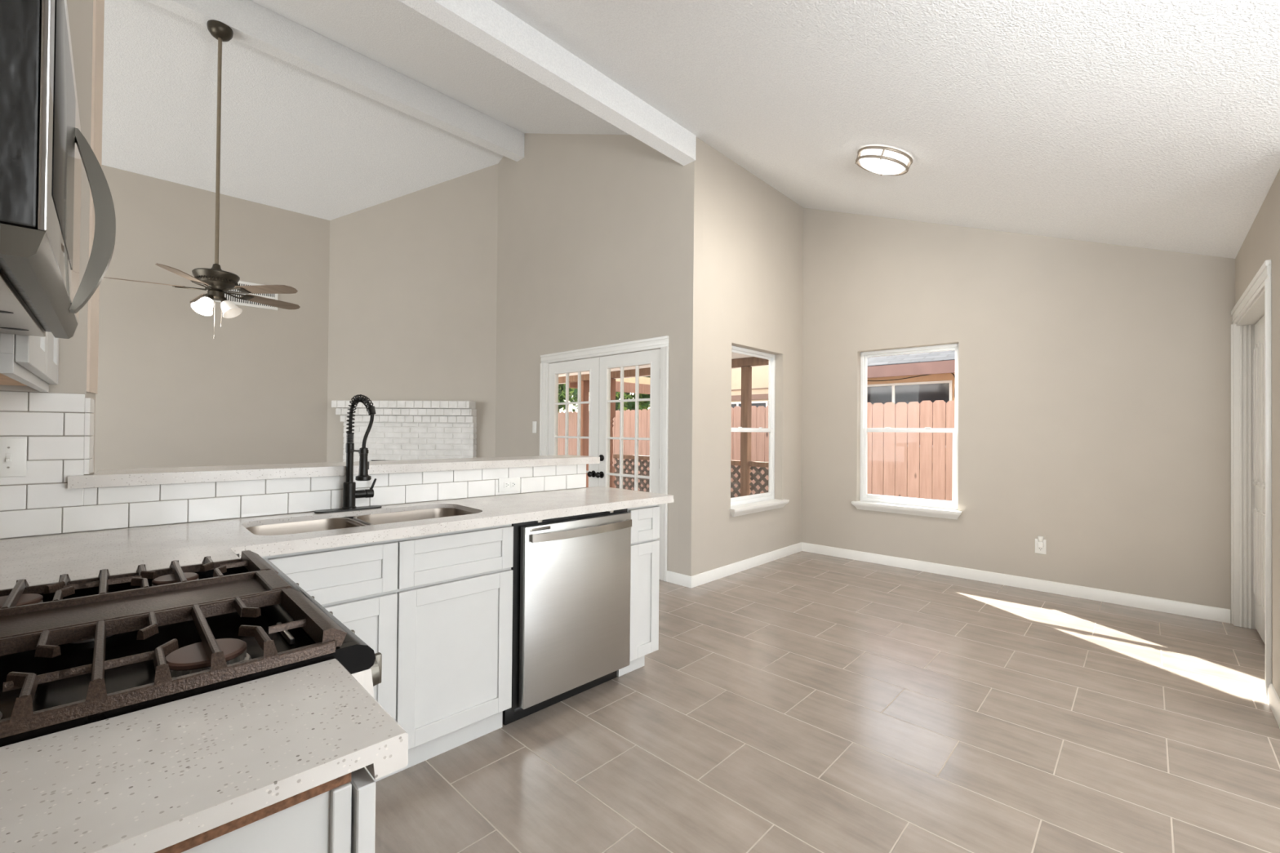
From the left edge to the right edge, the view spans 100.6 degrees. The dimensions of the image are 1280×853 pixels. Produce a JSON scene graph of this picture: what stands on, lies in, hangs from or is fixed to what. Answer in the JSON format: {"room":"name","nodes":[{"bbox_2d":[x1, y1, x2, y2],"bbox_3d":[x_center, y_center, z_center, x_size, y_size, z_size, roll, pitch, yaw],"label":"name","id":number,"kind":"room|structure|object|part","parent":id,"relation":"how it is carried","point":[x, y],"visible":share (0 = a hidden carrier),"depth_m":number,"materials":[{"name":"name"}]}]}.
{"room":"kitchen","nodes":[
{"label":"kitchen","id":0,"kind":"room"},
{"bbox_2d":[93,164,329,474],"bbox_3d":[-5.739,-0.674,4.707,5.262,3.840,0.121,1,-1,-45],"label":"wall","id":1,"kind":"structure","parent":0,"point":[171,393],"depth_m":5.69,"materials":[{"name":"paint"}]},
{"bbox_2d":[213,280,278,310],"bbox_3d":[-4.402,-1.482,5.937,0.600,0.270,0.012,1,-1,-45],"label":"air vent","id":2,"kind":"object","parent":1,"relation":"in","point":[275,296],"visible":0.27,"depth_m":5.96,"materials":[{"name":"white metal"}]},
{"bbox_2d":[2,0,584,538],"bbox_3d":[-2.246,-0.591,1.402,5.270,3.680,0.156,1,-1,-45],"label":"wall","id":3,"kind":"structure","parent":0,"point":[73,351],"depth_m":1.72,"materials":[{"name":"paint"}]},
{"bbox_2d":[0,390,84,511],"bbox_3d":[-1.933,0.073,1.596,0.364,0.363,0.011,1,-1,-45],"label":"backsplash","id":4,"kind":"structure","parent":3,"relation":"attached to","point":[52,424],"depth_m":1.66,"materials":[{"name":"tile"}]},
{"bbox_2d":[0,438,26,477],"bbox_3d":[-1.906,0.094,1.604,0.072,0.118,0.016,1,-1,-45],"label":"light switch","id":5,"kind":"object","parent":4,"relation":"attached to","point":[13,451],"visible":1,"depth_m":1.61,"materials":[{"name":"white plastic"}]},
{"bbox_2d":[84,398,94,474],"bbox_3d":[-1.828,0.031,1.770,0.011,0.247,0.112,1,-1,-37],"label":"trim","id":6,"kind":"structure","parent":3,"relation":"attached to","point":[89,402],"depth_m":1.73,"materials":[{"name":"white tile"}]},
{"bbox_2d":[86,0,104,393],"bbox_3d":[-1.841,-1.229,1.804,0.008,2.230,0.148,1,-1,-38],"label":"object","id":7,"kind":"structure","parent":3,"relation":"attached to","point":[98,5],"depth_m":1.78,"materials":[{"name":"beige paint"}]},
{"bbox_2d":[0,463,586,538],"bbox_3d":[-1.194,0.280,2.328,2.448,0.142,0.012,1,-1,-45],"label":"backsplash","id":8,"kind":"structure","parent":3,"relation":"attached to","point":[126,506],"depth_m":2.04,"materials":[{"name":"tile"}]},
{"bbox_2d":[498,477,519,493],"bbox_3d":[-0.691,0.309,2.814,0.126,0.074,0.008,1,-1,-45],"label":"wall outlet","id":9,"kind":"object","parent":8,"relation":"attached to","point":[508,484],"visible":1,"depth_m":2.81,"materials":[{"name":"white plastic"}]},
{"bbox_2d":[503,482,509,488],"bbox_3d":[-0.703,0.308,2.799,0.031,0.029,0.003,1,-1,-45],"label":"receptacle","id":10,"kind":"object","parent":9,"relation":"attached to","point":[506,485],"depth_m":2.80,"materials":[{"name":"white plastic"}]},
{"bbox_2d":[510,481,515,487],"bbox_3d":[-0.676,0.309,2.826,0.031,0.029,0.003,1,-1,-45],"label":"receptacle","id":11,"kind":"object","parent":9,"relation":"attached to","point":[513,484],"depth_m":2.83,"materials":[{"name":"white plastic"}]},
{"bbox_2d":[67,454,599,488],"bbox_3d":[-1.135,0.190,2.562,2.200,0.040,0.313,1,-1,-45],"label":"bar","id":12,"kind":"object","parent":3,"relation":"on","point":[148,476],"visible":1,"depth_m":2.14,"materials":[{"name":"stone"}]},
{"bbox_2d":[398,0,696,165],"bbox_3d":[-1.870,-2.322,1.960,0.125,0.263,6.595,0,-1,44],"label":"ceiling beam","id":13,"kind":"structure","parent":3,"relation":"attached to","point":[485,24],"depth_m":3.31,"materials":[{"name":"white paint"}]},
{"bbox_2d":[326,164,497,462],"bbox_3d":[-2.766,-0.952,6.495,2.113,4.479,0.120,0,0,5],"label":"wall","id":14,"kind":"structure","parent":0,"point":[413,276],"depth_m":6.43,"materials":[{"name":"paint"}]},
{"bbox_2d":[494,133,703,576],"bbox_3d":[-0.601,-1.034,5.370,2.970,4.662,0.120,0,-1,44],"label":"wall","id":15,"kind":"structure","parent":0,"point":[589,224],"depth_m":5.20,"materials":[{"name":"paint"}]},
{"bbox_2d":[532,421,537,432],"bbox_3d":[-1.148,0.007,5.786,0.072,0.125,0.008,0,-1,44],"label":"light switch","id":16,"kind":"object","parent":15,"relation":"attached to","point":[534,423],"visible":1,"depth_m":5.78,"materials":[{"name":"white plastic"}]},
{"bbox_2d":[539,335,669,581],"bbox_3d":[-0.392,0.267,5.110,1.800,2.060,0.173,0,-1,44],"label":"door","id":17,"kind":"structure","parent":15,"relation":"in","point":[599,361],"depth_m":4.97,"materials":[{"name":"white paint"}]},
{"bbox_3d":[-0.470,0.458,5.108,0.064,0.064,0.067,0,-1,44],"label":"knob","id":18,"kind":"part","parent":17,"relation":"part of","materials":[{"name":"black metal"}]},
{"bbox_3d":[-0.386,0.458,5.028,0.064,0.064,0.067,0,-1,44],"label":"knob","id":19,"kind":"part","parent":17,"relation":"part of","materials":[{"name":"black metal"}]},
{"bbox_2d":[666,570,692,587],"bbox_3d":[0.320,1.252,4.359,0.266,0.090,0.014,0,-1,44],"label":"baseboard","id":20,"kind":"structure","parent":15,"relation":"attached to","point":[682,580],"depth_m":4.35,"materials":[{"name":"white paint"}]},
{"bbox_2d":[101,0,1279,258],"bbox_3d":[-0.394,-2.327,1.902,12.200,2.312,8.950,0,-1,44],"label":"ceiling","id":21,"kind":"structure","parent":0,"point":[1150,124],"depth_m":3.18,"materials":[{"name":"white paint"}]},
{"bbox_2d":[145,0,524,161],"bbox_3d":[-3.633,-3.224,3.659,0.143,0.300,6.595,0,-1,44],"label":"ceiling beam","id":22,"kind":"structure","parent":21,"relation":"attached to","point":[251,24],"depth_m":4.68,"materials":[{"name":"white paint"}]},
{"bbox_2d":[103,19,300,338],"bbox_3d":[-3.276,-1.865,4.100,1.196,2.404,1.228,0,-1,44],"label":"ceiling fan","id":23,"kind":"object","parent":22,"relation":"hanging from","point":[218,282],"visible":1,"depth_m":4.05,"materials":[{"name":"brown metal"}]},
{"bbox_3d":[-3.600,-1.048,3.851,0.455,0.034,0.134,1,-1,-31],"label":"blade","id":24,"kind":"part","parent":23,"relation":"part of","materials":[{"name":"brown wood"}]},
{"bbox_3d":[-3.148,-1.046,3.662,0.134,0.034,0.455,1,0,-13],"label":"blade","id":25,"kind":"part","parent":23,"relation":"part of","materials":[{"name":"brown wood"}]},
{"bbox_3d":[-3.562,-1.044,4.336,0.457,0.034,0.140,0,-1,44],"label":"blade","id":26,"kind":"part","parent":23,"relation":"part of","materials":[{"name":"brown wood"}]},
{"bbox_3d":[-3.248,-0.900,3.947,0.131,0.136,0.132,0,-1,44],"label":"lamp shade","id":27,"kind":"part","parent":23,"relation":"part of","materials":[{"name":"white glass"}]},
{"bbox_3d":[-3.232,-0.825,4.037,0.010,0.325,0.010,0,-1,44],"label":"pull chain","id":28,"kind":"part","parent":23,"relation":"part of","materials":[{"name":"silver metal"}]},
{"bbox_3d":[-3.125,-0.898,4.071,0.131,0.136,0.131,0,-1,44],"label":"lamp shade","id":29,"kind":"part","parent":23,"relation":"part of","materials":[{"name":"white glass"}]},
{"bbox_3d":[-2.828,-1.040,4.034,0.455,0.034,0.134,0,0,5],"label":"blade","id":30,"kind":"part","parent":23,"relation":"part of","materials":[{"name":"brown wood"}]},
{"bbox_3d":[-3.083,-1.039,4.453,0.134,0.034,0.455,0,-1,23],"label":"blade","id":31,"kind":"part","parent":23,"relation":"part of","materials":[{"name":"brown wood"}]},
{"bbox_2d":[855,146,912,175],"bbox_3d":[1.625,-1.769,3.546,0.346,0.190,0.357,0,-1,44],"label":"ceiling light","id":32,"kind":"object","parent":21,"relation":"attached to","point":[882,160],"visible":1,"depth_m":3.46,"materials":[{"name":"white glass"}]},
{"bbox_2d":[677,142,803,576],"bbox_3d":[1.077,-0.562,5.081,0.140,3.742,2.033,0,-1,44],"label":"wall","id":33,"kind":"structure","parent":0,"point":[753,273],"depth_m":4.72,"materials":[{"name":"paint"}]},
{"bbox_2d":[689,542,802,587],"bbox_3d":[1.064,1.263,4.957,0.014,0.090,1.903,0,-1,44],"label":"baseboard","id":34,"kind":"structure","parent":33,"relation":"attached to","point":[708,576],"depth_m":4.80,"materials":[{"name":"white paint"}]},
{"bbox_2d":[728,345,789,516],"bbox_3d":[1.100,0.036,5.062,0.192,1.541,0.980,0,-1,44],"label":"window","id":35,"kind":"structure","parent":33,"relation":"in","point":[746,504],"depth_m":5.26,"materials":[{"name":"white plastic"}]},
{"bbox_3d":[1.034,-0.326,5.111,0.020,0.760,0.852,0,-1,44],"label":"sash","id":36,"kind":"part","parent":35,"relation":"part of","materials":[{"name":"glass"}]},
{"bbox_3d":[1.045,0.354,5.089,0.024,0.680,0.852,0,-1,44],"label":"sash","id":37,"kind":"part","parent":35,"relation":"part of","materials":[{"name":"clear glass"}]},
{"bbox_3d":[1.040,-0.001,5.099,0.054,1.468,0.910,0,-1,44],"label":"frame","id":38,"kind":"part","parent":35,"relation":"part of","materials":[{"name":"white plastic"}]},
{"bbox_3d":[1.114,0.769,5.036,0.136,0.075,0.980,0,-1,44],"label":"sill","id":39,"kind":"part","parent":35,"relation":"part of","materials":[{"name":"white paint"}]},
{"bbox_2d":[374,551,1279,852],"bbox_3d":[-0.443,1.319,1.853,12.200,0.100,9.100,0,-1,44],"label":"floor","id":40,"kind":"structure","parent":0,"point":[800,702],"depth_m":2.17,"materials":[{"name":"tile"}]},
{"bbox_2d":[0,550,382,771],"bbox_3d":[-0.926,0.778,0.866,0.772,0.956,0.762,1,-1,-45],"label":"gas range","id":41,"kind":"object","parent":40,"relation":"on","point":[75,653],"visible":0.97,"depth_m":0.82,"materials":[{"name":"black metal"}]},
{"bbox_3d":[-0.908,0.342,0.881,0.060,0.012,0.060,1,-1,-45],"label":"burner","id":42,"kind":"part","parent":41,"relation":"part of","materials":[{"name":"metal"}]},
{"bbox_3d":[-0.907,0.316,0.888,0.522,0.030,0.187,1,-1,-45],"label":"griddle plate","id":43,"kind":"part","parent":41,"relation":"part of","materials":[{"name":"metal"}]},
{"bbox_3d":[-0.695,0.444,1.096,0.042,0.129,0.757,1,-1,-45],"label":"control panel","id":44,"kind":"part","parent":41,"relation":"part of","materials":[{"name":"silver metal"}]},
{"bbox_3d":[-0.468,0.423,0.911,0.046,0.058,0.057,1,-1,-45],"label":"knob","id":45,"kind":"part","parent":41,"relation":"part of","materials":[{"name":"silver metal"}]},
{"bbox_2d":[154,767,375,852],"bbox_3d":[-0.611,0.808,0.449,0.634,0.893,0.263,1,-1,-45],"label":"base cabinet","id":46,"kind":"object","parent":40,"relation":"on","point":[338,815],"visible":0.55,"depth_m":0.55,"materials":[{"name":"white paint"}]},
{"bbox_2d":[0,658,408,852],"bbox_3d":[-0.596,0.361,0.462,0.670,0.039,0.269,1,-1,-45],"label":"countertop","id":47,"kind":"structure","parent":46,"relation":"on","point":[152,780],"depth_m":0.55,"materials":[{"name":"stone"}]},
{"bbox_3d":[-0.388,0.479,0.667,0.019,0.180,0.259,1,-1,-45],"label":"drawer","id":48,"kind":"part","parent":46,"relation":"part of","materials":[{"name":"white paint"}]},
{"bbox_2d":[236,517,513,782],"bbox_3d":[-1.049,0.828,2.070,0.921,0.874,0.563,1,-1,-45],"label":"base cabinet","id":49,"kind":"object","parent":40,"relation":"on","point":[437,608],"visible":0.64,"depth_m":1.97,"materials":[{"name":"white paint"}]},
{"bbox_3d":[-1.018,0.488,1.717,0.452,0.168,0.019,1,-1,-45],"label":"drawer","id":50,"kind":"part","parent":49,"relation":"part of","materials":[{"name":"white paint"}]},
{"bbox_2d":[0,486,674,589],"bbox_3d":[-0.855,0.372,2.072,2.567,0.038,0.843,1,-1,-45],"label":"countertop","id":51,"kind":"structure","parent":49,"relation":"on","point":[39,559],"depth_m":1.70,"materials":[{"name":"stone"}]},
{"bbox_2d":[314,394,382,513],"bbox_3d":[-1.164,0.109,2.178,0.256,0.483,0.218,1,-1,-45],"label":"kitchen faucet","id":52,"kind":"object","parent":51,"relation":"on","point":[350,494],"visible":1,"depth_m":2.21,"materials":[{"name":"black metal"}]},
{"bbox_3d":[-1.222,0.347,2.232,0.256,0.006,0.060,1,-1,-45],"label":"deck plate","id":53,"kind":"part","parent":52,"relation":"part of","materials":[{"name":"black metal"}]},
{"bbox_3d":[-1.151,0.100,2.170,0.035,0.018,0.168,1,-1,-45],"label":"docking arm","id":54,"kind":"part","parent":52,"relation":"part of","materials":[{"name":"black metal"}]},
{"bbox_3d":[-1.176,0.265,2.277,0.090,0.082,0.036,1,-1,-45],"label":"handle","id":55,"kind":"part","parent":52,"relation":"part of","materials":[{"name":"black metal"}]},
{"bbox_2d":[246,507,474,535],"bbox_3d":[-1.042,0.469,2.070,0.833,0.193,0.423,1,-1,-45],"label":"sink","id":56,"kind":"object","parent":51,"relation":"in","point":[287,528],"visible":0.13,"depth_m":2.14,"materials":[{"name":"silver metal"}]},
{"bbox_3d":[-1.203,0.466,1.911,0.381,0.193,0.423,1,-1,-45],"label":"bowl","id":57,"kind":"part","parent":56,"relation":"part of","materials":[{"name":"silver metal"}]},
{"bbox_3d":[-0.905,0.471,2.206,0.446,0.193,0.423,1,-1,-45],"label":"bowl","id":58,"kind":"part","parent":56,"relation":"part of","materials":[{"name":"silver metal"}]},
{"bbox_3d":[-1.022,0.868,1.714,0.452,0.566,0.019,1,-1,-45],"label":"door","id":59,"kind":"part","parent":49,"relation":"part of","materials":[{"name":"white paint"}]},
{"bbox_3d":[-0.695,0.873,2.038,0.458,0.566,0.019,1,-1,-45],"label":"door","id":60,"kind":"part","parent":49,"relation":"part of","materials":[{"name":"white paint"}]},
{"bbox_3d":[-0.692,0.494,2.041,0.458,0.168,0.019,1,-1,-45],"label":"drawer","id":61,"kind":"part","parent":49,"relation":"part of","materials":[{"name":"white paint"}]},
{"bbox_2d":[331,400,476,462],"bbox_3d":[-2.807,0.490,6.173,1.725,1.588,0.499,0,0,5],"label":"fireplace","id":62,"kind":"object","parent":40,"relation":"on","point":[401,430],"visible":0.43,"depth_m":6.30,"materials":[{"name":"white paint"}]},
{"bbox_2d":[502,508,631,725],"bbox_3d":[-0.452,0.837,2.595,0.652,0.874,0.637,1,-1,-45],"label":"dishwasher","id":63,"kind":"object","parent":40,"relation":"on","point":[571,637],"visible":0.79,"depth_m":2.36,"materials":[{"name":"silver metal"}]},
{"bbox_3d":[-0.422,0.433,2.252,0.102,0.014,0.004,1,-1,-45],"label":"badge plate","id":64,"kind":"part","parent":63,"relation":"part of","materials":[{"name":"black plastic"}]},
{"bbox_3d":[-0.352,1.222,2.489,0.642,0.104,0.030,1,-1,-45],"label":"kick plate","id":65,"kind":"part","parent":63,"relation":"part of","materials":[{"name":"black plastic"}]},
{"bbox_3d":[-0.241,0.468,2.395,0.570,0.034,0.055,1,-1,-45],"label":"handle","id":66,"kind":"part","parent":63,"relation":"part of","materials":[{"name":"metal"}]},
{"bbox_2d":[616,504,659,676],"bbox_3d":[-0.172,0.843,2.940,0.220,0.874,0.563,1,-1,-45],"label":"base cabinet","id":67,"kind":"object","parent":40,"relation":"on","point":[645,528],"visible":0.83,"depth_m":2.75,"materials":[{"name":"white paint"}]},
{"bbox_3d":[0.023,0.506,2.749,0.213,0.168,0.019,1,-1,-45],"label":"drawer","id":68,"kind":"part","parent":67,"relation":"part of","materials":[{"name":"white paint"}]},
{"bbox_3d":[0.019,0.891,2.746,0.213,0.578,0.019,1,-1,-45],"label":"door","id":69,"kind":"part","parent":67,"relation":"part of","materials":[{"name":"white paint"}]},
{"bbox_2d":[613,453,740,497],"bbox_3d":[0.392,0.845,6.803,2.116,0.905,0.060,0,-1,44],"label":"lattice panel","id":70,"kind":"object","parent":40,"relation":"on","point":[645,458],"visible":0.25,"depth_m":7.15,"materials":[{"name":"brown wood"}]},
{"bbox_3d":[0.396,0.420,6.806,2.090,0.055,0.060,0,-1,44],"label":"rail","id":71,"kind":"part","parent":70,"relation":"part of","materials":[{"name":"brown wood"}]},
{"bbox_2d":[801,208,1235,622],"bbox_3d":[2.962,-0.522,4.634,3.209,3.689,0.140,0,-1,43],"label":"wall","id":72,"kind":"structure","parent":0,"point":[1095,378],"depth_m":4.27,"materials":[{"name":"paint"}]},
{"bbox_2d":[851,343,962,519],"bbox_3d":[2.505,0.037,5.003,0.947,1.563,0.192,0,-1,43],"label":"window","id":73,"kind":"structure","parent":72,"relation":"in","point":[887,504],"depth_m":5.00,"materials":[{"name":"white plastic"}]},
{"bbox_3d":[2.480,0.780,4.976,0.947,0.075,0.136,0,-1,43],"label":"sill","id":74,"kind":"part","parent":73,"relation":"part of","materials":[{"name":"white paint"}]},
{"bbox_3d":[2.541,0.361,5.044,0.820,0.691,0.024,0,-1,43],"label":"sash","id":75,"kind":"part","parent":73,"relation":"part of","materials":[{"name":"clear glass"}]},
{"bbox_3d":[2.563,-0.329,5.068,0.820,0.771,0.020,0,-1,43],"label":"sash","id":76,"kind":"part","parent":73,"relation":"part of","materials":[{"name":"glass"}]},
{"bbox_2d":[801,542,1230,623],"bbox_3d":[2.842,1.276,4.610,3.064,0.090,0.017,0,-1,42],"label":"baseboard","id":77,"kind":"structure","parent":72,"relation":"attached to","point":[1217,614],"depth_m":4.26,"materials":[{"name":"white paint"}]},
{"bbox_2d":[1035,538,1046,554],"bbox_3d":[3.220,0.964,4.272,0.072,0.118,0.008,0,-1,42],"label":"wall outlet","id":78,"kind":"object","parent":72,"relation":"attached to","point":[1037,550],"visible":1,"depth_m":4.27,"materials":[{"name":"white plastic"}]},
{"bbox_2d":[1037,536,1044,547],"bbox_3d":[3.210,0.924,4.258,0.042,0.090,0.042,0,-1,43],"label":"night light","id":79,"kind":"object","parent":78,"relation":"attached to","point":[1040,543],"visible":1,"depth_m":4.25,"materials":[{"name":"white plastic"}]},
{"bbox_2d":[1235,168,1279,698],"bbox_3d":[3.414,0.070,2.871,0.120,2.483,2.030,0,-1,44],"label":"wall","id":80,"kind":"structure","parent":0,"point":[1261,243],"depth_m":2.47,"materials":[{"name":"paint"}]},
{"bbox_2d":[1231,259,1271,701],"bbox_3d":[3.533,0.263,3.011,0.139,2.100,1.451,0,-1,44],"label":"door","id":81,"kind":"structure","parent":80,"relation":"in","point":[1251,315],"depth_m":3.42,"materials":[{"name":"white paint"}]},
{"bbox_3d":[3.817,0.350,3.288,0.032,0.030,0.030,0,-1,44],"label":"knob","id":82,"kind":"part","parent":81,"relation":"part of","materials":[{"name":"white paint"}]},
{"bbox_2d":[1267,683,1279,728],"bbox_3d":[2.818,1.257,2.344,0.014,0.090,0.473,0,-1,44],"label":"baseboard","id":83,"kind":"structure","parent":80,"relation":"attached to","point":[1273,700],"depth_m":2.40,"materials":[{"name":"white paint"}]},
{"bbox_3d":[0.291,-0.564,-0.979,0.120,3.630,6.800,1,-1,-45],"label":"wall","id":84,"kind":"structure","parent":0,"visible":0},
{"bbox_2d":[0,331,58,391],"bbox_3d":[-1.649,-0.488,1.282,0.300,0.758,0.833,1,-1,-45],"label":"upper cabinet","id":85,"kind":"object","parent":84,"relation":"attached to","point":[28,363],"visible":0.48,"depth_m":1.25,"materials":[{"name":"white paint"}]},
{"bbox_3d":[-1.661,-0.131,1.271,0.247,0.012,0.801,1,-1,-45],"label":"panel","id":86,"kind":"part","parent":85,"relation":"part of","materials":[{"name":"brown wood"}]},
{"bbox_3d":[-1.403,-0.488,1.234,0.019,0.714,0.407,1,-1,-45],"label":"door","id":87,"kind":"part","parent":85,"relation":"part of","materials":[{"name":"white paint"}]},
{"bbox_3d":[-1.693,-0.488,1.526,0.019,0.714,0.404,1,-1,-45],"label":"door","id":88,"kind":"part","parent":85,"relation":"part of","materials":[{"name":"white paint"}]},
{"bbox_2d":[0,0,115,338],"bbox_3d":[-1.040,-0.396,0.753,0.424,0.444,0.761,1,-1,-45],"label":"microwave","id":89,"kind":"object","parent":84,"relation":"attached to","point":[43,147],"visible":1,"depth_m":0.63,"materials":[{"name":"silver metal"}]},
{"bbox_3d":[-0.930,-0.417,0.862,0.008,0.398,0.761,1,-1,-45],"label":"door","id":90,"kind":"part","parent":89,"relation":"part of","materials":[{"name":"silver metal"}]},
{"bbox_3d":[-1.007,-0.371,0.980,0.057,0.326,0.040,1,-1,-45],"label":"handle","id":91,"kind":"part","parent":89,"relation":"part of","materials":[{"name":"silver metal"}]},
{"label":"outside","id":92,"kind":"structure","parent":0,"visible":0},
{"bbox_3d":[3.969,1.588,11.395,50.000,0.100,38.000,0,-1,44],"label":"ground","id":93,"kind":"structure","parent":92,"visible":0},
{"bbox_2d":[558,383,573,412],"bbox_3d":[-2.034,0.037,10.886,1.465,2.898,1.473,0,-1,44],"label":"leafy tree","id":94,"kind":"object","parent":93,"relation":"on","point":[562,385],"visible":0.02,"depth_m":10.78,"materials":[{"name":"green plant"}]},
{"bbox_2d":[558,388,577,412],"bbox_3d":[-3.996,-0.977,17.781,4.967,5.005,4.694,1,0,0],"label":"leafy tree","id":95,"kind":"object","parent":93,"relation":"on","point":[571,398],"visible":0.02,"depth_m":18.43,"materials":[{"name":"green plant"}]},
{"bbox_2d":[560,376,650,411],"bbox_3d":[-0.517,-0.839,14.022,3.810,4.726,3.830,1,-1,-21],"label":"leafy tree","id":96,"kind":"object","parent":93,"relation":"on","point":[630,406],"visible":0.06,"depth_m":13.37,"materials":[{"name":"green plant"}]},
{"bbox_2d":[731,365,768,408],"bbox_3d":[3.211,-0.390,11.924,2.570,3.850,4.330,0,-1,44],"label":"house","id":97,"kind":"structure","parent":93,"relation":"on","point":[759,374],"depth_m":9.97,"materials":[{"name":"beige"}]},
{"bbox_3d":[1.902,-0.056,10.207,1.230,0.810,0.010,0,-1,44],"label":"pane","id":98,"kind":"part","parent":97,"relation":"part of","materials":[{"name":"clear glass"}]},
{"bbox_2d":[557,400,955,501],"bbox_3d":[0.670,0.582,9.484,24.132,1.821,0.059,0,-1,44],"label":"fence","id":99,"kind":"object","parent":93,"relation":"on","point":[888,475],"visible":0.07,"depth_m":6.96,"materials":[{"name":"brown wood"}]},
{"bbox_3d":[0.726,0.498,9.447,24.000,0.089,0.037,0,-1,44],"label":"rail","id":100,"kind":"part","parent":99,"relation":"part of","materials":[{"name":"brown wood"}]},
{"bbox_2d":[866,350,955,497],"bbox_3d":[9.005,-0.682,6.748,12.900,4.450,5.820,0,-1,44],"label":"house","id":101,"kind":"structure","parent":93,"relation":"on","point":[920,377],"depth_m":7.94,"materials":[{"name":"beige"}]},
{"bbox_3d":[3.941,-0.181,8.331,1.670,0.965,0.010,0,-1,44],"label":"pane","id":102,"kind":"part","parent":101,"relation":"part of","materials":[{"name":"clear glass"}]},
{"bbox_3d":[-0.846,1.401,7.389,5.770,0.119,2.450,0,-1,44],"label":"patio slab","id":103,"kind":"object","parent":93,"relation":"on","visible":0},
{"bbox_2d":[580,380,589,487],"bbox_3d":[-0.858,0.332,8.006,0.120,2.030,0.120,0,-1,44],"label":"patio post","id":104,"kind":"object","parent":103,"relation":"on","point":[584,384],"visible":0.41,"depth_m":7.95,"materials":[{"name":"brown wood"}]},
{"bbox_2d":[558,356,768,383],"bbox_3d":[-0.541,-0.733,7.721,5.550,0.089,0.100,0,-1,44],"label":"beam","id":105,"kind":"structure","parent":104,"relation":"on","point":[750,362],"depth_m":7.10,"materials":[{"name":"brown wood"}]},
{"bbox_2d":[568,381,649,394],"bbox_3d":[-0.107,-0.680,9.421,0.070,0.170,2.940,0,-1,44],"label":"timber beam","id":106,"kind":"structure","parent":105,"relation":"attached to","point":[628,387],"depth_m":9.28,"materials":[{"name":"brown wood"}]},
{"bbox_2d":[615,377,650,384],"bbox_3d":[-0.152,-0.836,9.467,0.060,0.138,2.940,0,-1,44],"label":"board","id":107,"kind":"object","parent":106,"relation":"on","point":[645,380],"visible":0.14,"depth_m":9.58,"materials":[{"name":"beige wood"}]},
{"bbox_2d":[558,352,768,384],"bbox_3d":[-0.894,-0.856,7.424,5.650,0.145,2.420,0,-1,44],"label":"roof","id":108,"kind":"structure","parent":105,"relation":"on","point":[734,356],"depth_m":7.05,"materials":[{"name":"beige wood"}]},
{"bbox_2d":[609,377,615,488],"bbox_3d":[-0.424,0.332,7.591,0.100,2.030,0.100,0,-1,44],"label":"patio post","id":109,"kind":"object","parent":103,"relation":"on","point":[612,380],"visible":0.49,"depth_m":7.56,"materials":[{"name":"brown wood"}]},
{"bbox_2d":[740,365,751,496],"bbox_3d":[1.203,0.333,6.037,0.088,2.030,0.088,0,-1,44],"label":"patio post","id":110,"kind":"object","parent":103,"relation":"on","point":[746,371],"visible":0.56,"depth_m":6.01,"materials":[{"name":"brown wood"}]},
{"bbox_2d":[749,461,768,495],"bbox_3d":[1.385,0.846,5.855,0.410,0.905,0.060,0,-1,44],"label":"lattice panel","id":111,"kind":"object","parent":110,"relation":"attached to","point":[753,464],"visible":0.28,"depth_m":5.91,"materials":[{"name":"brown wood"}]},
{"bbox_3d":[1.388,0.421,5.858,0.385,0.055,0.060,0,-1,44],"label":"rail","id":112,"kind":"part","parent":111,"relation":"part of","materials":[{"name":"brown wood"}]}
]}

